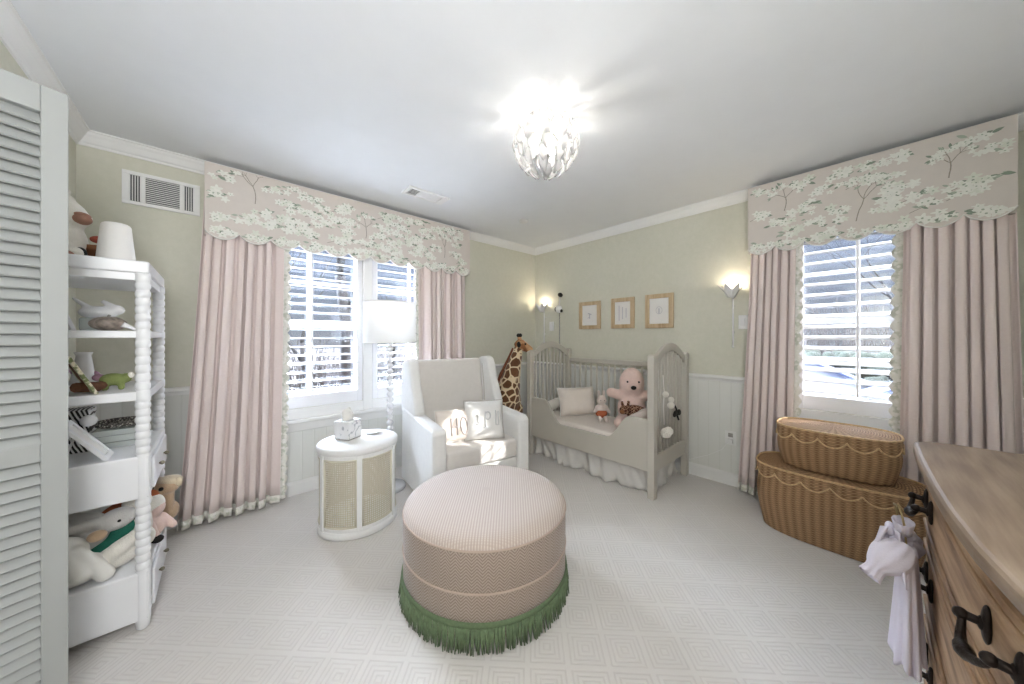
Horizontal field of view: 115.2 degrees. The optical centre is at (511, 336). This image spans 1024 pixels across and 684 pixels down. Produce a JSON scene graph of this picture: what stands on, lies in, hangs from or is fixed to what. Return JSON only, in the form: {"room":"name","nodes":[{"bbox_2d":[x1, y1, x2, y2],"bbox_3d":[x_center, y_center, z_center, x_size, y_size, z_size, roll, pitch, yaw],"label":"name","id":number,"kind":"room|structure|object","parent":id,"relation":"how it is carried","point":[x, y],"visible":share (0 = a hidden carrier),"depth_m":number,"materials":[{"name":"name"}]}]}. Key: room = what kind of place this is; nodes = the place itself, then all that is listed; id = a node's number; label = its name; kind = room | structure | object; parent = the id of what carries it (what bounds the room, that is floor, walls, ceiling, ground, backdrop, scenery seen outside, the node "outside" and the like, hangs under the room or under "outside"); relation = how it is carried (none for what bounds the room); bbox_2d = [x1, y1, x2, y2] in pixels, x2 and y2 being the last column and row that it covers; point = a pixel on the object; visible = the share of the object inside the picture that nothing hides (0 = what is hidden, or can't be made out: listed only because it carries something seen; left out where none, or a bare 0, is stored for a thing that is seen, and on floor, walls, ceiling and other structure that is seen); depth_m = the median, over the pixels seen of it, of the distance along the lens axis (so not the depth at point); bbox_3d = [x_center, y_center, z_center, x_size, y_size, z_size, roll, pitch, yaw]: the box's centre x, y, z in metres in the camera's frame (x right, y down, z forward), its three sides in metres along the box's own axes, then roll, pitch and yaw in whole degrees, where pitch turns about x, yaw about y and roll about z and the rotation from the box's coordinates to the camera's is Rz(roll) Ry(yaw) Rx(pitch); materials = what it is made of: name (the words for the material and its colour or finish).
{"room":"bedroom","nodes":[
{"label":"bedroom","id":0,"kind":"room"},
{"bbox_2d":[0,40,75,384],"bbox_3d":[-1.327,0.030,0.450,0.160,2.440,3.690,0,0,-42],"label":"wall","id":1,"kind":"structure","parent":0,"point":[7,62],"depth_m":1.80,"materials":[{"name":"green paint"}]},
{"bbox_2d":[0,68,67,683],"bbox_3d":[-1.505,0.230,0.926,0.033,2.020,0.285,0,0,25],"label":"door","id":2,"kind":"structure","parent":1,"relation":"in","point":[33,167],"depth_m":0.99,"materials":[{"name":"paint"}]},
{"bbox_2d":[0,0,89,143],"bbox_3d":[-1.246,-1.151,0.524,0.060,0.078,3.690,0,0,-42],"label":"crown molding","id":3,"kind":"structure","parent":1,"relation":"attached to","point":[15,35],"depth_m":1.33,"materials":[{"name":"white paint"}]},
{"bbox_2d":[76,144,534,409],"bbox_3d":[-1.149,0.030,3.211,4.136,2.440,0.160,0,0,-42],"label":"wall","id":4,"kind":"structure","parent":0,"point":[500,283],"depth_m":2.14,"materials":[{"name":"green paint"}]},
{"bbox_2d":[122,169,199,216],"bbox_3d":[-2.250,-0.922,2.095,0.344,0.205,0.012,0,0,-42],"label":"air vent","id":5,"kind":"object","parent":4,"relation":"in","point":[140,189],"visible":1,"depth_m":2.08,"materials":[{"name":"metal"}]},
{"bbox_2d":[167,455,401,529],"bbox_3d":[-1.090,1.195,3.146,3.816,0.110,0.016,0,0,-42],"label":"baseboard","id":6,"kind":"structure","parent":4,"relation":"attached to","point":[312,483],"depth_m":2.61,"materials":[{"name":"white paint"}]},
{"bbox_2d":[78,365,534,512],"bbox_3d":[-1.093,0.765,3.150,3.816,0.770,0.008,0,0,-42],"label":"wainscoting","id":7,"kind":"structure","parent":4,"relation":"attached to","point":[302,462],"depth_m":2.55,"materials":[{"name":"wood"}]},
{"bbox_2d":[78,130,534,254],"bbox_3d":[-1.075,-1.151,3.130,3.816,0.078,0.060,0,0,-42],"label":"crown molding","id":8,"kind":"structure","parent":4,"relation":"attached to","point":[94,139],"depth_m":2.07,"materials":[{"name":"white paint"}]},
{"bbox_2d":[204,161,469,275],"bbox_3d":[-1.280,-0.900,2.879,2.101,0.500,0.156,0,0,-42],"label":"valance","id":9,"kind":"object","parent":4,"relation":"attached to","point":[260,210],"visible":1,"depth_m":2.57,"materials":[{"name":"pink fabric"}]},
{"bbox_2d":[176,208,290,530],"bbox_3d":[-1.904,0.070,2.268,0.611,2.300,0.109,0,0,-42],"label":"curtain","id":10,"kind":"object","parent":9,"relation":"hanging from","point":[235,457],"visible":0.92,"depth_m":2.25,"materials":[{"name":"fabric"}]},
{"bbox_2d":[414,266,464,359],"bbox_3d":[-0.724,0.070,3.337,0.624,2.300,0.095,0,0,-44],"label":"curtain","id":11,"kind":"object","parent":9,"relation":"hanging from","point":[439,298],"visible":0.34,"depth_m":3.29,"materials":[{"name":"fabric"}]},
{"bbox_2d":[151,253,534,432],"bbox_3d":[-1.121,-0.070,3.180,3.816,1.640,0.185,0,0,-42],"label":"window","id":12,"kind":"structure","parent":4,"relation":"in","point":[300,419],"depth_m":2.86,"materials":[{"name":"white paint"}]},
{"bbox_2d":[287,246,361,408],"bbox_3d":[-1.637,-0.120,2.651,0.792,1.372,0.075,0,0,-42],"label":"plantation shutter","id":13,"kind":"object","parent":12,"relation":"attached to","point":[316,399],"visible":0.52,"depth_m":2.73,"materials":[{"name":"wood"}]},
{"bbox_2d":[372,260,415,398],"bbox_3d":[-0.986,-0.120,3.243,0.792,1.372,0.075,0,0,-42],"label":"plantation shutter","id":14,"kind":"object","parent":12,"relation":"attached to","point":[377,392],"visible":0.29,"depth_m":3.01,"materials":[{"name":"wood"}]},
{"bbox_2d":[68,436,925,683],"bbox_3d":[-0.074,1.310,1.588,4.726,0.120,4.010,0,0,-42],"label":"floor","id":15,"kind":"structure","parent":0,"point":[690,584],"depth_m":1.49,"materials":[{"name":"carpet"}]},
{"bbox_2d":[68,254,168,648],"bbox_3d":[-1.869,0.464,1.484,0.406,1.573,0.558,0,0,-42],"label":"etagere","id":16,"kind":"object","parent":15,"relation":"on","point":[95,609],"visible":0.53,"depth_m":1.37,"materials":[{"name":"wood"}]},
{"bbox_2d":[68,314,75,329],"bbox_3d":[-1.869,-0.121,1.346,0.150,0.193,0.069,0,0,33],"label":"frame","id":17,"kind":"object","parent":16,"relation":"on","point":[71,326],"visible":0.17,"depth_m":1.32,"materials":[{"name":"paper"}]},
{"bbox_2d":[68,189,92,255],"bbox_3d":[-1.909,-0.510,1.387,0.193,0.375,0.145,0,0,11],"label":"plush llama","id":18,"kind":"object","parent":16,"relation":"on","point":[79,219],"visible":0.34,"depth_m":1.39,"materials":[{"name":"white fabric"}]},
{"bbox_2d":[68,406,95,454],"bbox_3d":[-1.948,0.414,1.446,0.104,0.185,0.124,0,0,-42],"label":"box","id":19,"kind":"object","parent":16,"relation":"on","point":[74,414],"visible":0.42,"depth_m":1.42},
{"bbox_2d":[68,356,97,393],"bbox_3d":[-1.775,0.155,1.333,0.160,0.159,0.079,0,0,31],"label":"book","id":20,"kind":"object","parent":16,"relation":"on","point":[72,365],"visible":0.68,"depth_m":1.30,"materials":[{"name":"paper"}]},
{"bbox_2d":[68,352,102,385],"bbox_3d":[-1.912,0.150,1.452,0.130,0.165,0.084,0,0,-42],"label":"vase","id":21,"kind":"object","parent":16,"relation":"on","point":[84,361],"visible":0.52,"depth_m":1.44,"materials":[{"name":"ceramic"}]},
{"bbox_2d":[69,381,107,392],"bbox_3d":[-1.769,0.208,1.391,0.050,0.050,0.189,0,0,-15],"label":"driftwood","id":22,"kind":"object","parent":16,"relation":"on","point":[80,387],"visible":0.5,"depth_m":1.32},
{"bbox_2d":[68,420,113,460],"bbox_3d":[-1.744,0.426,1.334,0.129,0.169,0.110,0,0,-42],"label":"frame","id":23,"kind":"object","parent":16,"relation":"on","point":[78,434],"visible":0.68,"depth_m":1.33,"materials":[{"name":"wood"}]},
{"bbox_2d":[68,425,107,453],"bbox_3d":[-1.744,0.427,1.334,0.098,0.134,0.070,0,0,-42],"label":"book","id":24,"kind":"object","parent":23,"relation":"attached to","point":[77,430],"depth_m":1.34,"materials":[{"name":"paper"}]},
{"bbox_2d":[79,415,97,426],"bbox_3d":[-1.830,0.362,1.405,0.050,0.050,0.050,0,0,-42],"label":"ball","id":25,"kind":"object","parent":23,"relation":"on","point":[88,420],"visible":1,"depth_m":1.39,"materials":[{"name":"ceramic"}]},
{"bbox_2d":[68,537,115,588],"bbox_3d":[-1.752,0.891,1.301,0.221,0.218,0.137,0,0,-42],"label":"stuffed animal","id":26,"kind":"object","parent":16,"relation":"in","point":[84,565],"visible":0.56,"depth_m":1.29},
{"bbox_2d":[86,236,97,255],"bbox_3d":[-1.877,-0.389,1.470,0.082,0.131,0.082,0,0,-42],"label":"flower pot","id":27,"kind":"object","parent":16,"relation":"on","point":[91,249],"visible":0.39,"depth_m":1.44,"materials":[{"name":"ceramic"}]},
{"bbox_2d":[72,297,124,330],"bbox_3d":[-1.885,-0.101,1.488,0.118,0.150,0.115,0,0,1],"label":"bird figurine","id":28,"kind":"object","parent":16,"relation":"on","point":[88,311],"visible":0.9,"depth_m":1.46,"materials":[{"name":"white ceramic"}]},
{"bbox_2d":[88,314,126,330],"bbox_3d":[-1.734,-0.062,1.397,0.105,0.071,0.105,0,0,-42],"label":"bird figurine","id":29,"kind":"object","parent":16,"relation":"on","point":[108,323],"visible":0.97,"depth_m":1.37,"materials":[{"name":"brown"}]},
{"bbox_2d":[90,425,135,447],"bbox_3d":[-1.848,0.466,1.537,0.160,0.082,0.120,0,0,-42],"label":"glass box","id":30,"kind":"object","parent":16,"relation":"on","point":[121,437],"visible":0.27,"depth_m":1.49,"materials":[{"name":"white"}]},
{"bbox_2d":[93,416,135,428],"bbox_3d":[-1.848,0.408,1.537,0.184,0.031,0.184,0,0,-42],"label":"woven bowl","id":31,"kind":"object","parent":30,"relation":"on","point":[121,422],"visible":0.72,"depth_m":1.52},
{"bbox_2d":[91,518,134,552],"bbox_3d":[-1.780,0.892,1.448,0.099,0.156,0.197,0,0,27],"label":"scarf","id":32,"kind":"object","parent":16,"relation":"in","point":[115,535],"visible":0.16,"depth_m":1.43,"materials":[{"name":"green fabric"}]},
{"bbox_2d":[68,506,135,549],"bbox_3d":[-1.790,0.832,1.382,0.251,0.175,0.178,0,0,-34],"label":"goose","id":33,"kind":"object","parent":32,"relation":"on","point":[94,528],"visible":0.63,"depth_m":1.38,"materials":[{"name":"fabric"}]},
{"bbox_2d":[95,221,135,260],"bbox_3d":[-1.796,-0.418,1.476,0.120,0.190,0.120,0,0,-42],"label":"lampshade","id":34,"kind":"object","parent":16,"relation":"on","point":[115,239],"visible":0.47,"depth_m":1.44,"materials":[{"name":"white fabric"}]},
{"bbox_2d":[68,380,162,406],"bbox_3d":[-1.879,0.252,1.474,0.362,0.037,0.542,0,0,-42],"label":"shelf","id":35,"kind":"object","parent":16,"relation":"attached to","point":[141,396],"depth_m":1.36,"materials":[{"name":"wood"}]},
{"bbox_2d":[68,330,162,337],"bbox_3d":[-1.879,-0.011,1.474,0.362,0.030,0.542,0,0,-42],"label":"shelf","id":36,"kind":"object","parent":16,"relation":"attached to","point":[71,333],"depth_m":1.34,"materials":[{"name":"wood"}]},
{"bbox_2d":[99,372,133,390],"bbox_3d":[-1.756,0.196,1.446,0.050,0.077,0.100,0,0,42],"label":"elephant","id":37,"kind":"object","parent":16,"relation":"on","point":[117,379],"visible":0.95,"depth_m":1.43},
{"bbox_2d":[100,526,155,568],"bbox_3d":[-1.702,0.920,1.421,0.138,0.163,0.196,0,0,42],"label":"plush","id":38,"kind":"object","parent":16,"relation":"in","point":[121,551],"visible":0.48,"depth_m":1.39},
{"bbox_2d":[121,322,135,330],"bbox_3d":[-1.666,-0.044,1.417,0.024,0.040,0.054,0,0,22],"label":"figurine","id":39,"kind":"object","parent":16,"relation":"on","point":[125,325],"visible":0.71,"depth_m":1.41,"materials":[{"name":"ceramic"}]},
{"bbox_2d":[102,489,159,513],"bbox_3d":[-1.848,0.882,1.568,0.097,0.236,0.202,0,0,36],"label":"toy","id":40,"kind":"object","parent":16,"relation":"in","point":[153,492],"visible":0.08,"depth_m":1.53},
{"bbox_2d":[122,495,152,529],"bbox_3d":[-1.750,0.864,1.518,0.096,0.272,0.096,0,0,-42],"label":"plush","id":41,"kind":"object","parent":16,"relation":"in","point":[128,503],"visible":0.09,"depth_m":1.48},
{"bbox_2d":[150,494,176,543],"bbox_3d":[-1.769,0.893,1.608,0.119,0.214,0.150,0,0,-22],"label":"doll","id":42,"kind":"object","parent":16,"relation":"in","point":[161,519],"visible":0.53,"depth_m":1.61,"materials":[{"name":"pink fabric"}]},
{"bbox_2d":[152,474,182,517],"bbox_3d":[-1.851,0.873,1.752,0.124,0.252,0.155,0,0,-32],"label":"plush toy","id":43,"kind":"object","parent":16,"relation":"in","point":[166,486],"visible":0.69,"depth_m":1.73,"materials":[{"name":"fabric"}]},
{"bbox_2d":[316,429,397,541],"bbox_3d":[-1.040,0.970,2.209,0.502,0.560,0.461,0,0,-42],"label":"side table","id":44,"kind":"object","parent":15,"relation":"on","point":[363,512],"visible":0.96,"depth_m":2.03,"materials":[{"name":"white paint"}]},
{"bbox_2d":[334,407,360,440],"bbox_3d":[-1.121,0.588,2.224,0.120,0.204,0.120,0,0,16],"label":"tissue box","id":45,"kind":"object","parent":44,"relation":"on","point":[348,428],"visible":1,"depth_m":2.18,"materials":[{"name":"white stone"}]},
{"bbox_2d":[365,429,381,433],"bbox_3d":[-0.995,0.683,2.338,0.120,0.014,0.096,0,0,-42],"label":"dish","id":46,"kind":"object","parent":44,"relation":"on","point":[373,431],"visible":1,"depth_m":2.34,"materials":[{"name":"white ceramic"}]},
{"bbox_2d":[362,300,416,493],"bbox_3d":[-1.007,0.483,2.686,0.419,1.534,0.419,0,0,45],"label":"floor lamp","id":47,"kind":"object","parent":15,"relation":"on","point":[389,322],"visible":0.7,"depth_m":2.53,"materials":[{"name":"fabric"}]},
{"bbox_2d":[401,356,527,490],"bbox_3d":[-0.424,0.715,2.776,0.830,1.070,0.800,0,0,-35],"label":"armchair","id":48,"kind":"object","parent":15,"relation":"on","point":[428,386],"visible":0.57,"depth_m":2.66,"materials":[{"name":"fabric"}]},
{"bbox_2d":[434,408,467,442],"bbox_3d":[-0.441,0.698,2.567,0.335,0.247,0.126,0,0,-26],"label":"cushion","id":49,"kind":"object","parent":48,"relation":"on","point":[454,422],"visible":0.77,"depth_m":2.52,"materials":[{"name":"fabric"}]},
{"bbox_2d":[446,434,516,470],"bbox_3d":[-0.376,0.892,2.706,0.612,0.145,0.610,0,0,-35],"label":"seat cushion","id":50,"kind":"object","parent":48,"relation":"on","point":[459,454],"depth_m":2.47,"materials":[{"name":"fabric"}]},
{"bbox_2d":[463,399,504,440],"bbox_3d":[-0.227,0.668,2.629,0.325,0.306,0.146,0,0,-14],"label":"cushion","id":51,"kind":"object","parent":48,"relation":"on","point":[484,418],"visible":0.95,"depth_m":2.59,"materials":[{"name":"fabric"}]},
{"bbox_2d":[398,465,568,656],"bbox_3d":[-0.138,1.019,1.694,0.859,0.458,0.856,0,0,-12],"label":"ottoman","id":52,"kind":"object","parent":15,"relation":"on","point":[484,556],"visible":1,"depth_m":1.36,"materials":[{"name":"fabric"}]},
{"bbox_2d":[403,465,564,550],"bbox_3d":[-0.136,0.819,1.694,0.816,0.058,0.816,0,0,-42],"label":"cushion","id":53,"kind":"object","parent":52,"relation":"on","point":[478,507],"depth_m":1.51,"materials":[{"name":"fabric"}]},
{"bbox_2d":[498,333,532,412],"bbox_3d":[-0.051,0.606,3.447,0.526,1.289,0.300,0,0,-42],"label":"giraffe","id":54,"kind":"object","parent":15,"relation":"on","point":[509,375],"visible":0.54,"depth_m":3.38,"materials":[{"name":"brown fabric"}]},
{"bbox_2d":[555,293,562,409],"bbox_3d":[0.588,0.347,4.072,0.064,1.805,0.125,0,0,-42],"label":"monitor","id":55,"kind":"object","parent":15,"relation":"on","point":[558,309],"visible":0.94,"depth_m":4.08,"materials":[{"name":"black plastic"}]},
{"bbox_2d":[527,341,688,500],"bbox_3d":[0.883,0.650,3.223,0.710,1.200,1.375,0,0,-42],"label":"crib","id":56,"kind":"object","parent":15,"relation":"on","point":[636,455],"visible":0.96,"depth_m":2.87,"materials":[{"name":"white"}]},
{"bbox_2d":[553,410,616,435],"bbox_3d":[0.875,0.901,3.216,0.570,0.138,1.240,0,0,-42],"label":"mattress","id":57,"kind":"object","parent":56,"relation":"on","point":[590,423],"visible":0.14,"depth_m":3.16,"materials":[{"name":"fabric"}]},
{"bbox_2d":[548,398,559,409],"bbox_3d":[0.419,0.755,3.570,0.107,0.138,0.406,0,0,42],"label":"folded blanket","id":58,"kind":"object","parent":57,"relation":"on","point":[554,403],"visible":0.39,"depth_m":3.57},
{"bbox_2d":[557,386,595,416],"bbox_3d":[0.699,0.689,3.485,0.426,0.290,0.189,0,0,-14],"label":"pillow","id":59,"kind":"object","parent":57,"relation":"on","point":[580,400],"visible":0.93,"depth_m":3.42,"materials":[{"name":"fabric"}]},
{"bbox_2d":[593,390,610,421],"bbox_3d":[0.892,0.682,3.213,0.148,0.296,0.150,0,0,43],"label":"plush bunny","id":60,"kind":"object","parent":57,"relation":"on","point":[601,410],"visible":1,"depth_m":3.21,"materials":[{"name":"white fabric"}]},
{"bbox_2d":[606,368,646,426],"bbox_3d":[1.134,0.565,3.048,0.474,0.549,0.329,0,0,12],"label":"plush bear","id":61,"kind":"object","parent":57,"relation":"on","point":[631,381],"visible":0.56,"depth_m":3.02},
{"bbox_2d":[619,401,643,415],"bbox_3d":[1.091,0.699,2.907,0.261,0.258,0.144,0,0,9],"label":"giraffe","id":62,"kind":"object","parent":57,"relation":"on","point":[629,409],"visible":0.41,"depth_m":2.89,"materials":[{"name":"brown fabric"}]},
{"bbox_2d":[630,408,646,418],"bbox_3d":[1.068,0.720,2.790,0.366,0.217,0.180,0,0,4],"label":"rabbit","id":63,"kind":"object","parent":57,"relation":"on","point":[642,413],"visible":0.16,"depth_m":2.73},
{"bbox_2d":[660,375,674,437],"bbox_3d":[1.238,0.545,2.566,0.173,0.491,0.078,0,0,-39],"label":"garland","id":64,"kind":"object","parent":56,"relation":"hanging from","point":[666,432],"visible":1,"depth_m":2.55},
{"bbox_2d":[673,405,680,419],"bbox_3d":[1.385,0.634,2.730,0.158,0.140,0.024,0,0,-42],"label":"bow","id":65,"kind":"object","parent":56,"relation":"attached to","point":[676,412],"visible":0.98,"depth_m":2.71,"materials":[{"name":"fabric"}]},
{"bbox_2d":[755,451,925,567],"bbox_3d":[1.998,1.038,2.024,0.456,0.417,0.768,0,0,-42],"label":"wicker basket","id":66,"kind":"object","parent":15,"relation":"on","point":[841,516],"visible":0.58,"depth_m":1.89,"materials":[{"name":"wicker"}]},
{"bbox_2d":[776,417,904,484],"bbox_3d":[2.024,0.694,2.041,0.394,0.257,0.566,0,0,-42],"label":"wicker basket","id":67,"kind":"object","parent":66,"relation":"on","point":[865,454],"visible":1,"depth_m":1.91,"materials":[{"name":"wicker"}]},
{"bbox_2d":[904,442,1023,683],"bbox_3d":[1.150,0.800,0.586,1.090,0.900,0.541,0,0,-42],"label":"dresser","id":68,"kind":"object","parent":15,"relation":"on","point":[972,499],"visible":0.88,"depth_m":0.68,"materials":[{"name":"brown wood"}]},
{"bbox_2d":[858,515,927,682],"bbox_3d":[1.145,0.737,0.957,0.270,0.388,0.113,0,0,-24],"label":"bow","id":69,"kind":"object","parent":68,"relation":"attached to","point":[889,554],"visible":1,"depth_m":0.91,"materials":[{"name":"white fabric"}]},
{"bbox_2d":[893,502,906,543],"bbox_3d":[1.151,0.570,0.964,0.153,0.120,0.025,0,0,-42],"label":"clothes hanger","id":70,"kind":"object","parent":68,"relation":"hanging from","point":[894,504],"visible":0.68,"depth_m":0.97,"materials":[{"name":"beige wood"}]},
{"bbox_2d":[11,0,1023,247],"bbox_3d":[-0.074,-1.250,1.588,4.726,0.120,4.010,0,0,-42],"label":"ceiling","id":71,"kind":"structure","parent":0,"point":[673,104],"depth_m":1.53,"materials":[{"name":"paint"}]},
{"bbox_2d":[402,185,449,204],"bbox_3d":[-0.718,-1.184,2.725,0.360,0.012,0.160,0,0,-42],"label":"ceiling vent","id":72,"kind":"object","parent":71,"relation":"in","point":[412,191],"visible":1,"depth_m":2.71,"materials":[{"name":"metal"}]},
{"bbox_2d":[512,104,579,179],"bbox_3d":[0.189,-1.028,1.780,0.361,0.323,0.364,0,0,-15],"label":"ceiling light","id":73,"kind":"object","parent":71,"relation":"attached to","point":[549,119],"visible":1,"depth_m":1.70,"materials":[{"name":"glass"}]},
{"bbox_2d":[535,131,1023,418],"bbox_3d":[1.670,0.030,3.063,0.160,2.440,3.850,0,0,-42],"label":"wall","id":74,"kind":"structure","parent":0,"point":[688,257],"depth_m":3.15,"materials":[{"name":"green paint"}]},
{"bbox_2d":[535,303,547,342],"bbox_3d":[0.385,-0.174,4.240,0.189,0.528,0.185,0,0,-42],"label":"wall sconce","id":75,"kind":"object","parent":74,"relation":"attached to","point":[542,307],"visible":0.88,"depth_m":4.22,"materials":[{"name":"metal"}]},
{"bbox_2d":[549,322,553,330],"bbox_3d":[0.512,-0.138,4.200,0.028,0.115,0.064,0,0,-42],"label":"dimmer switch","id":76,"kind":"object","parent":74,"relation":"attached to","point":[551,324],"visible":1,"depth_m":4.19,"materials":[{"name":"white paint"}]},
{"bbox_2d":[579,301,600,328],"bbox_3d":[0.901,-0.252,3.773,0.024,0.317,0.287,0,0,-42],"label":"picture frame","id":77,"kind":"object","parent":74,"relation":"attached to","point":[589,312],"visible":1,"depth_m":3.77,"materials":[{"name":"brown wood"}]},
{"bbox_2d":[582,305,596,325],"bbox_3d":[0.905,-0.252,3.777,0.011,0.237,0.207,0,0,-42],"label":"print","id":78,"kind":"object","parent":77,"relation":"attached to","point":[589,312],"depth_m":3.77,"materials":[{"name":"paper"}]},
{"bbox_2d":[611,297,634,328],"bbox_3d":[1.180,-0.256,3.467,0.024,0.325,0.265,0,0,-42],"label":"picture frame","id":79,"kind":"object","parent":74,"relation":"attached to","point":[622,309],"visible":1,"depth_m":3.46,"materials":[{"name":"brown wood"}]},
{"bbox_2d":[615,301,629,324],"bbox_3d":[1.184,-0.256,3.471,0.011,0.245,0.185,0,0,-42],"label":"print","id":80,"kind":"object","parent":79,"relation":"attached to","point":[622,308],"depth_m":3.47,"materials":[{"name":"paper"}]},
{"bbox_2d":[645,292,673,327],"bbox_3d":[1.439,-0.255,3.181,0.024,0.334,0.273,0,0,-42],"label":"picture frame","id":81,"kind":"object","parent":74,"relation":"attached to","point":[659,308],"visible":1,"depth_m":3.17,"materials":[{"name":"brown wood"}]},
{"bbox_2d":[650,297,668,323],"bbox_3d":[1.443,-0.255,3.185,0.011,0.254,0.193,0,0,-42],"label":"print","id":82,"kind":"object","parent":81,"relation":"attached to","point":[659,306],"depth_m":3.18,"materials":[{"name":"paper"}]},
{"bbox_2d":[675,442,727,462],"bbox_3d":[1.661,1.036,2.892,0.013,0.314,0.454,0,0,-39],"label":"power cord","id":83,"kind":"object","parent":74,"relation":"attached to","point":[727,442],"visible":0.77,"depth_m":2.83,"materials":[{"name":"white plastic"}]},
{"bbox_2d":[675,459,738,487],"bbox_3d":[1.551,1.195,3.063,0.016,0.110,3.690,0,0,-42],"label":"baseboard","id":84,"kind":"structure","parent":74,"relation":"attached to","point":[721,476],"depth_m":2.83,"materials":[{"name":"white paint"}]},
{"bbox_2d":[725,430,735,445],"bbox_3d":[1.830,0.850,2.728,0.040,0.120,0.080,0,0,-42],"label":"outlet","id":85,"kind":"object","parent":74,"relation":"attached to","point":[730,436],"visible":0.99,"depth_m":2.73,"materials":[{"name":"white paint"}]},
{"bbox_2d":[718,282,743,347],"bbox_3d":[1.806,-0.174,2.676,0.189,0.528,0.185,0,0,-42],"label":"wall sconce","id":86,"kind":"object","parent":74,"relation":"attached to","point":[730,293],"visible":1,"depth_m":2.66,"materials":[{"name":"metal"}]},
{"bbox_2d":[738,315,747,328],"bbox_3d":[1.900,-0.122,2.671,0.028,0.115,0.064,0,0,-42],"label":"dimmer switch","id":87,"kind":"object","parent":74,"relation":"attached to","point":[742,319],"visible":0.91,"depth_m":2.66,"materials":[{"name":"white paint"}]},
{"bbox_2d":[535,112,1023,254],"bbox_3d":[1.535,-1.151,3.049,0.060,0.078,3.690,0,0,-42],"label":"crown molding","id":88,"kind":"structure","parent":74,"relation":"attached to","point":[740,196],"depth_m":3.13,"materials":[{"name":"white paint"}]},
{"bbox_2d":[537,365,1023,474],"bbox_3d":[1.555,0.765,3.067,0.008,0.770,3.690,0,0,-42],"label":"wainscoting","id":89,"kind":"structure","parent":74,"relation":"attached to","point":[715,407],"depth_m":2.87,"materials":[{"name":"wood"}]},
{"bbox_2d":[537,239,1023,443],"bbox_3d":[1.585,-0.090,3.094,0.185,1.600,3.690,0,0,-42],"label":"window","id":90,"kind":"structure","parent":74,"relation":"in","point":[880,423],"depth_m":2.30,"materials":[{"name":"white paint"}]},
{"bbox_2d":[798,231,892,418],"bbox_3d":[2.338,-0.140,2.197,0.072,1.332,0.642,0,0,-42],"label":"plantation shutter","id":91,"kind":"object","parent":90,"relation":"attached to","point":[832,404],"visible":0.48,"depth_m":2.23,"materials":[{"name":"wood"}]},
{"bbox_2d":[748,114,1018,254],"bbox_3d":[2.281,-0.890,2.156,0.156,0.530,1.162,0,0,-42],"label":"valance","id":92,"kind":"object","parent":74,"relation":"attached to","point":[970,172],"visible":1,"depth_m":1.98,"materials":[{"name":"pink fabric"}]},
{"bbox_2d":[738,244,803,494],"bbox_3d":[1.951,0.070,2.462,0.102,2.300,0.405,0,0,-42],"label":"curtain","id":93,"kind":"object","parent":92,"relation":"hanging from","point":[772,390],"visible":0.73,"depth_m":2.46,"materials":[{"name":"fabric"}]},
{"bbox_2d":[888,213,1023,484],"bbox_3d":[2.507,0.070,1.856,0.125,2.300,0.487,0,0,-42],"label":"curtain","id":94,"kind":"object","parent":92,"relation":"hanging from","point":[956,375],"visible":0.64,"depth_m":1.82,"materials":[{"name":"fabric"}]},
{"label":"outside","id":95,"kind":"structure","parent":0,"visible":0},
{"bbox_2d":[288,347,871,395],"bbox_3d":[2.721,4.550,56.503,200.000,0.200,200.000,0,0,-42],"label":"ground","id":96,"kind":"structure","parent":95,"point":[383,348],"depth_m":61.55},
{"bbox_2d":[287,247,305,395],"bbox_3d":[-6.864,-0.647,9.554,5.235,10.199,5.678,0,0,-42],"label":"bare tree","id":97,"kind":"object","parent":96,"relation":"on","point":[300,247],"visible":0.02,"depth_m":9.42,"materials":[{"name":"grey plant"}]},
{"bbox_2d":[288,252,352,393],"bbox_3d":[-10.584,-1.348,16.306,8.587,11.610,5.830,0,0,-4],"label":"bare tree","id":98,"kind":"object","parent":96,"relation":"on","point":[302,350],"visible":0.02,"depth_m":15.30,"materials":[{"name":"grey plant"}]},
{"bbox_2d":[335,256,353,390],"bbox_3d":[-5.661,-4.018,9.576,7.856,16.969,5.264,0,0,-2],"label":"bare tree","id":99,"kind":"object","parent":96,"relation":"on","point":[340,293],"visible":0.04,"depth_m":10.88,"materials":[{"name":"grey plant"}]},
{"bbox_2d":[288,333,415,395],"bbox_3d":[-12.061,1.976,28.217,26.191,4.972,12.213,0,0,-42],"label":"brush","id":100,"kind":"object","parent":96,"relation":"on","point":[332,375],"visible":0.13,"depth_m":25.28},
{"bbox_2d":[344,261,412,385],"bbox_3d":[-7.899,-1.123,20.018,7.112,11.185,3.879,0,0,-10],"label":"bare tree","id":101,"kind":"object","parent":96,"relation":"on","point":[394,347],"visible":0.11,"depth_m":20.23,"materials":[{"name":"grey plant"}]},
{"bbox_2d":[804,360,872,396],"bbox_3d":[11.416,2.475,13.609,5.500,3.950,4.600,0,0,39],"label":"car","id":102,"kind":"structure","parent":96,"relation":"on","point":[846,376],"depth_m":11.30,"materials":[{"name":"white"}]},
{"bbox_2d":[804,350,893,381],"bbox_3d":[17.891,2.225,17.519,3.079,3.326,12.786,0,0,-42],"label":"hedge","id":103,"kind":"object","parent":96,"relation":"on","point":[816,353],"visible":0.06,"depth_m":16.68,"materials":[{"name":"plant"}]},
{"bbox_2d":[804,295,893,353],"bbox_3d":[25.355,0.707,26.047,14.568,7.510,26.961,0,0,-42],"label":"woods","id":104,"kind":"object","parent":96,"relation":"on","point":[820,342],"visible":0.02,"depth_m":23.94,"materials":[{"name":"plant"}]},
{"bbox_2d":[812,234,893,306],"bbox_3d":[16.802,-1.948,12.389,10.015,12.848,7.082,0,0,23],"label":"bare tree","id":105,"kind":"object","parent":96,"relation":"on","point":[887,294],"visible":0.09,"depth_m":13.69,"materials":[{"name":"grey plant"}]},
{"bbox_2d":[836,381,892,402],"bbox_3d":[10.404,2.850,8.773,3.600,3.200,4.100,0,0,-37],"label":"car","id":106,"kind":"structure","parent":96,"relation":"on","point":[881,390],"depth_m":8.27,"materials":[{"name":"white"}]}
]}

